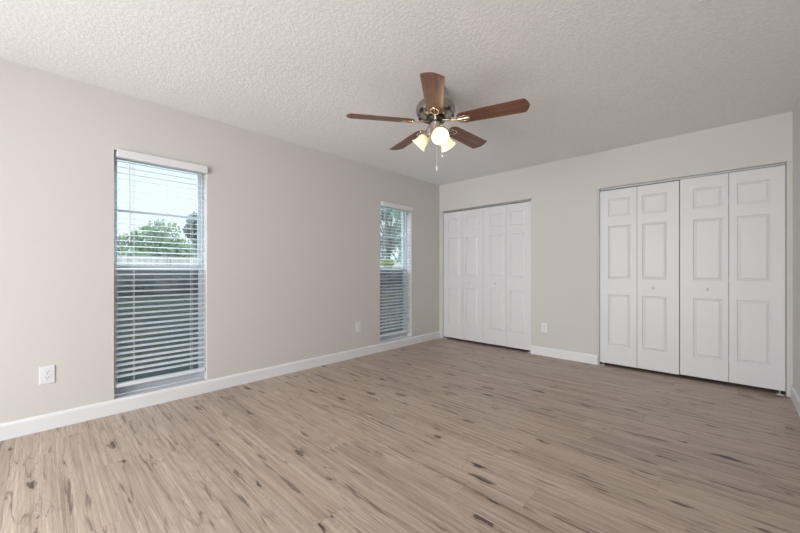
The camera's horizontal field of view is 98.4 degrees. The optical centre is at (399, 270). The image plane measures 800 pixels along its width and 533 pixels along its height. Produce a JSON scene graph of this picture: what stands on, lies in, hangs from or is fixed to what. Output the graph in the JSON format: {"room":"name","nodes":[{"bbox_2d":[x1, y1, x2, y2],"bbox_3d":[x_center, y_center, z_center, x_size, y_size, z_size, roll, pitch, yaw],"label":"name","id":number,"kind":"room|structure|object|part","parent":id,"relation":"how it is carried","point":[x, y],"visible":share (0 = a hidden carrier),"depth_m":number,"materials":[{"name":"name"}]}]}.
{"room":"empty bedroom","nodes":[
{"label":"empty bedroom","id":0,"kind":"room"},
{"bbox_2d":[0,58,464,423],"bbox_3d":[-1.495,-0.133,3.452,0.200,2.440,7.650,0,0,44],"label":"wall","id":1,"kind":"structure","parent":0,"point":[291,231],"depth_m":3.09,"materials":[{"name":"beige paint"}]},
{"bbox_2d":[39,365,54,384],"bbox_3d":[-2.401,0.713,2.351,0.009,0.120,0.074,0,0,44],"label":"wall outlet","id":2,"kind":"object","parent":1,"relation":"attached to","point":[46,373],"visible":1,"depth_m":2.35,"materials":[{"name":"white plastic"}]},
{"bbox_2d":[114,153,205,399],"bbox_3d":[-2.000,0.041,2.899,0.166,1.908,0.642,0,0,44],"label":"window","id":3,"kind":"structure","parent":1,"relation":"in","point":[194,376],"depth_m":2.93,"materials":[{"name":"white plastic"}]},
{"bbox_3d":[-2.040,-0.446,2.937,0.022,0.905,0.612,0,0,44],"label":"sash","id":4,"kind":"part","parent":3,"relation":"part of","materials":[{"name":"white"}]},
{"bbox_3d":[-2.021,0.461,2.919,0.022,0.998,0.612,0,0,44],"label":"sash","id":5,"kind":"part","parent":3,"relation":"part of","materials":[{"name":"white"}]},
{"bbox_3d":[-1.974,0.985,2.874,0.095,0.020,0.640,0,0,44],"label":"sill","id":6,"kind":"part","parent":3,"relation":"part of","materials":[{"name":"grey stone"}]},
{"bbox_2d":[114,149,207,387],"bbox_3d":[-1.949,-0.009,2.855,0.092,1.815,0.631,0,0,44],"label":"window blind","id":7,"kind":"object","parent":3,"relation":"attached to","point":[123,154],"visible":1,"depth_m":2.82,"materials":[{"name":"white plastic"}]},
{"bbox_3d":[-2.083,0.007,2.708,0.002,1.760,0.002,0,0,44],"label":"ladder cord","id":8,"kind":"part","parent":7,"relation":"part of","materials":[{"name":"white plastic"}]},
{"bbox_3d":[-1.966,0.886,2.866,0.048,0.026,0.622,0,0,44],"label":"rail","id":9,"kind":"part","parent":7,"relation":"part of","materials":[{"name":"white plastic"}]},
{"bbox_2d":[0,331,439,440],"bbox_3d":[-1.642,1.033,3.143,0.014,0.107,6.600,0,0,44],"label":"baseboard","id":10,"kind":"structure","parent":1,"relation":"attached to","point":[17,428],"depth_m":2.88,"materials":[{"name":"white paint"}]},
{"bbox_2d":[356,322,359,331],"bbox_3d":[-0.523,0.713,4.320,0.009,0.120,0.074,0,0,44],"label":"wall outlet","id":11,"kind":"object","parent":1,"relation":"attached to","point":[357,323],"visible":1,"depth_m":4.32,"materials":[{"name":"white plastic"}]},
{"bbox_2d":[380,206,409,343],"bbox_3d":[-0.110,0.041,4.880,0.166,1.908,0.628,0,0,44],"label":"window","id":12,"kind":"structure","parent":1,"relation":"in","point":[389,338],"depth_m":5.01,"materials":[{"name":"white plastic"}]},
{"bbox_3d":[-0.150,-0.446,4.918,0.022,0.905,0.598,0,0,44],"label":"sash","id":13,"kind":"part","parent":12,"relation":"part of","materials":[{"name":"white"}]},
{"bbox_3d":[-0.131,0.461,4.901,0.022,0.998,0.598,0,0,44],"label":"sash","id":14,"kind":"part","parent":12,"relation":"part of","materials":[{"name":"white"}]},
{"bbox_3d":[-0.084,0.985,4.855,0.095,0.020,0.626,0,0,44],"label":"sill","id":15,"kind":"part","parent":12,"relation":"part of","materials":[{"name":"grey stone"}]},
{"bbox_2d":[380,201,412,336],"bbox_3d":[-0.059,-0.009,4.836,0.092,1.815,0.617,0,0,44],"label":"window blind","id":16,"kind":"object","parent":12,"relation":"attached to","point":[382,203],"visible":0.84,"depth_m":4.85,"materials":[{"name":"white plastic"}]},
{"bbox_3d":[-0.076,0.886,4.847,0.048,0.026,0.608,0,0,44],"label":"rail","id":17,"kind":"part","parent":16,"relation":"part of","materials":[{"name":"white plastic"}]},
{"bbox_3d":[0.080,0.007,4.974,0.002,1.760,0.002,0,0,44],"label":"ladder cord","id":18,"kind":"part","parent":16,"relation":"part of","materials":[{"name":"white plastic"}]},
{"bbox_3d":[-0.167,0.476,4.934,0.008,0.978,0.613,0,0,44],"label":"screen frame","id":19,"kind":"part","parent":12,"relation":"part of","materials":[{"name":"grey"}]},
{"bbox_2d":[0,337,799,532],"bbox_3d":[-0.064,1.147,2.087,4.155,0.120,7.650,0,0,44],"label":"floor","id":20,"kind":"structure","parent":0,"point":[440,435],"depth_m":2.00,"materials":[{"name":"beige laminate"}]},
{"bbox_2d":[0,0,799,185],"bbox_3d":[-0.064,-1.413,2.087,4.155,0.120,7.650,0,0,44],"label":"ceiling","id":21,"kind":"structure","parent":0,"point":[595,76],"depth_m":2.23,"materials":[{"name":"paint"}]},
{"bbox_2d":[346,72,529,170],"bbox_3d":[0.303,-1.047,2.609,1.258,0.612,1.210,0,0,44],"label":"ceiling fan","id":22,"kind":"object","parent":21,"relation":"hanging from","point":[435,109],"visible":1,"depth_m":2.47,"materials":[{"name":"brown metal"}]},
{"bbox_3d":[-0.140,-1.096,2.495,0.494,0.006,0.142,0,12,-10],"label":"blade","id":23,"kind":"part","parent":22,"relation":"part of","materials":[{"name":"brown wood"}]},
{"bbox_3d":[0.069,-1.096,2.932,0.142,0.006,0.494,-14,6,-28],"label":"blade","id":24,"kind":"part","parent":22,"relation":"part of","materials":[{"name":"brown wood"}]},
{"bbox_3d":[0.150,-0.962,2.609,0.127,0.128,0.120,0,0,44],"label":"lamp shade","id":25,"kind":"part","parent":22,"relation":"part of","materials":[{"name":"beige glass"}]},
{"bbox_3d":[0.211,-1.096,2.161,0.142,0.006,0.494,12,2,8],"label":"blade","id":26,"kind":"part","parent":22,"relation":"part of","materials":[{"name":"brown wood"}]},
{"bbox_3d":[0.279,-0.976,2.465,0.052,0.056,0.049,0,0,44],"label":"bulb","id":27,"kind":"part","parent":22,"relation":"part of","materials":[{"name":"white glass"}]},
{"bbox_3d":[0.281,-0.962,2.446,0.125,0.128,0.123,0,0,44],"label":"lamp shade","id":28,"kind":"part","parent":22,"relation":"part of","materials":[{"name":"beige glass"}]},
{"bbox_3d":[0.360,-0.962,2.640,0.123,0.128,0.128,0,0,44],"label":"lamp shade","id":29,"kind":"part","parent":22,"relation":"part of","materials":[{"name":"beige glass"}]},
{"bbox_3d":[0.549,-1.096,2.868,0.142,0.006,0.494,-16,-11,42],"label":"blade","id":30,"kind":"part","parent":22,"relation":"part of","materials":[{"name":"brown wood"}]},
{"bbox_3d":[0.637,-1.096,2.391,0.494,0.006,0.142,0,-12,26],"label":"blade","id":31,"kind":"part","parent":22,"relation":"part of","materials":[{"name":"brown wood"}]},
{"bbox_2d":[691,0,706,5],"bbox_3d":[1.497,-1.349,1.509,0.360,0.008,0.360,0,0,44],"label":"ceiling vent","id":32,"kind":"object","parent":21,"relation":"in","point":[694,2],"visible":1,"depth_m":1.73,"materials":[{"name":"paint"}]},
{"bbox_2d":[470,180,679,209],"bbox_3d":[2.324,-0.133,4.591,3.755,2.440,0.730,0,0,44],"label":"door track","id":33,"kind":"structure","parent":0,"point":[677,180],"depth_m":4.43,"materials":[{"name":"grey metal"}]},
{"bbox_2d":[439,111,792,396],"bbox_3d":[2.031,-0.133,4.283,3.755,2.440,0.120,0,0,44],"label":"wall","id":34,"kind":"structure","parent":0,"point":[564,195],"depth_m":4.07,"materials":[{"name":"beige paint"}]},
{"bbox_2d":[444,208,482,342],"bbox_3d":[0.957,0.091,5.263,0.706,1.990,0.070,0,0,44],"label":"door","id":35,"kind":"structure","parent":34,"relation":"in","point":[463,230],"depth_m":5.24,"materials":[{"name":"white paint"}]},
{"bbox_2d":[444,199,530,212],"bbox_3d":[1.222,-0.923,5.034,1.395,0.018,0.030,0,0,44],"label":"door track","id":36,"kind":"object","parent":34,"relation":"attached to","point":[528,199],"visible":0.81,"depth_m":4.96,"materials":[{"name":"silver metal"}]},
{"bbox_2d":[483,201,530,352],"bbox_3d":[1.469,0.091,4.774,0.706,1.990,0.070,0,0,44],"label":"door","id":37,"kind":"structure","parent":34,"relation":"in","point":[506,228],"depth_m":4.76,"materials":[{"name":"white paint"}]},
{"bbox_2d":[541,323,546,332],"bbox_3d":[1.832,0.732,4.384,0.074,0.120,0.009,0,0,44],"label":"wall outlet","id":38,"kind":"object","parent":34,"relation":"attached to","point":[543,325],"visible":1,"depth_m":4.38,"materials":[{"name":"white plastic"}]},
{"bbox_2d":[531,345,597,364],"bbox_3d":[1.987,1.033,4.232,0.778,0.107,0.014,0,0,44],"label":"baseboard","id":39,"kind":"structure","parent":34,"relation":"attached to","point":[544,351],"depth_m":4.20,"materials":[{"name":"white paint"}]},
{"bbox_2d":[600,181,679,374],"bbox_3d":[2.562,0.091,3.731,0.712,1.990,0.070,0,0,44],"label":"door","id":40,"kind":"structure","parent":34,"relation":"in","point":[640,225],"depth_m":3.71,"materials":[{"name":"white paint"}]},
{"bbox_2d":[600,162,785,190],"bbox_3d":[2.834,-0.923,3.496,1.431,0.018,0.030,0,0,44],"label":"door track","id":41,"kind":"object","parent":34,"relation":"attached to","point":[778,164],"visible":1,"depth_m":3.40,"materials":[{"name":"silver metal"}]},
{"bbox_2d":[680,165,785,395],"bbox_3d":[3.081,0.088,3.236,0.712,1.996,0.070,0,0,44],"label":"door","id":42,"kind":"structure","parent":34,"relation":"in","point":[733,225],"depth_m":3.21,"materials":[{"name":"white paint"}]},
{"bbox_2d":[793,94,799,396],"bbox_3d":[1.367,-0.133,0.722,0.200,2.440,7.650,0,0,44],"label":"wall","id":43,"kind":"structure","parent":0,"point":[796,111],"depth_m":2.78,"materials":[{"name":"beige paint"}]},
{"bbox_2d":[790,385,799,416],"bbox_3d":[1.065,1.033,0.561,0.014,0.107,6.600,0,0,44],"label":"baseboard","id":44,"kind":"structure","parent":43,"relation":"attached to","point":[795,398],"depth_m":2.74,"materials":[{"name":"white paint"}]},
{"label":"outside","id":45,"kind":"structure","parent":0,"visible":0},
{"bbox_3d":[-4.155,0.473,22.540,30.000,2.427,50.000,0,0,44],"label":"ground","id":46,"kind":"structure","parent":45,"visible":0},
{"bbox_2d":[117,219,195,256],"bbox_3d":[-9.236,-0.721,13.011,2.370,2.442,2.614,0,0,44],"label":"tree","id":47,"kind":"object","parent":46,"relation":"on","point":[158,235],"visible":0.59,"depth_m":12.62,"materials":[{"name":"green plant"}]},
{"bbox_2d":[167,186,169,239],"bbox_3d":[-10.191,-1.649,15.199,0.090,4.089,0.090,0,0,44],"label":"utility pole","id":48,"kind":"object","parent":46,"relation":"on","point":[168,186],"visible":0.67,"depth_m":15.17,"materials":[{"name":"grey"}]},
{"bbox_2d":[182,212,196,256],"bbox_3d":[-8.940,-1.253,16.498,2.107,3.193,2.459,0,0,44],"label":"tree","id":49,"kind":"object","parent":46,"relation":"on","point":[190,222],"visible":0.15,"depth_m":15.86,"materials":[{"name":"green plant"}]},
{"bbox_2d":[117,255,400,266],"bbox_3d":[0.238,0.166,18.412,0.125,1.160,46.090,0,0,44],"label":"fence","id":50,"kind":"object","parent":46,"relation":"on","point":[121,260],"visible":0.02,"depth_m":10.51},
{"bbox_3d":[0.179,-0.395,18.405,0.050,0.040,46.000,0,0,44],"label":"cap rail","id":51,"kind":"part","parent":50,"relation":"part of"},
{"bbox_2d":[380,259,394,265],"bbox_3d":[-0.543,0.144,15.098,0.682,1.349,0.675,0,0,44],"label":"tree","id":52,"kind":"object","parent":46,"relation":"on","point":[388,262],"visible":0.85,"depth_m":14.92,"materials":[{"name":"green plant"}]},
{"bbox_2d":[380,207,400,261],"bbox_3d":[-0.553,-1.788,20.259,2.885,4.760,1.980,0,0,5],"label":"tree","id":53,"kind":"object","parent":46,"relation":"on","point":[389,241],"visible":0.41,"depth_m":19.97,"materials":[{"name":"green plant"}]},
{"bbox_2d":[380,207,400,259],"bbox_3d":[-0.907,-2.627,26.324,3.381,5.835,3.553,0,0,44],"label":"tree","id":54,"kind":"object","parent":46,"relation":"on","point":[385,226],"visible":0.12,"depth_m":25.97,"materials":[{"name":"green plant"}]},
{"bbox_2d":[393,211,400,261],"bbox_3d":[0.467,-2.022,22.896,2.033,5.067,2.224,0,0,7],"label":"tree","id":55,"kind":"object","parent":46,"relation":"on","point":[394,211],"visible":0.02,"depth_m":22.91,"materials":[{"name":"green plant"}]}
]}

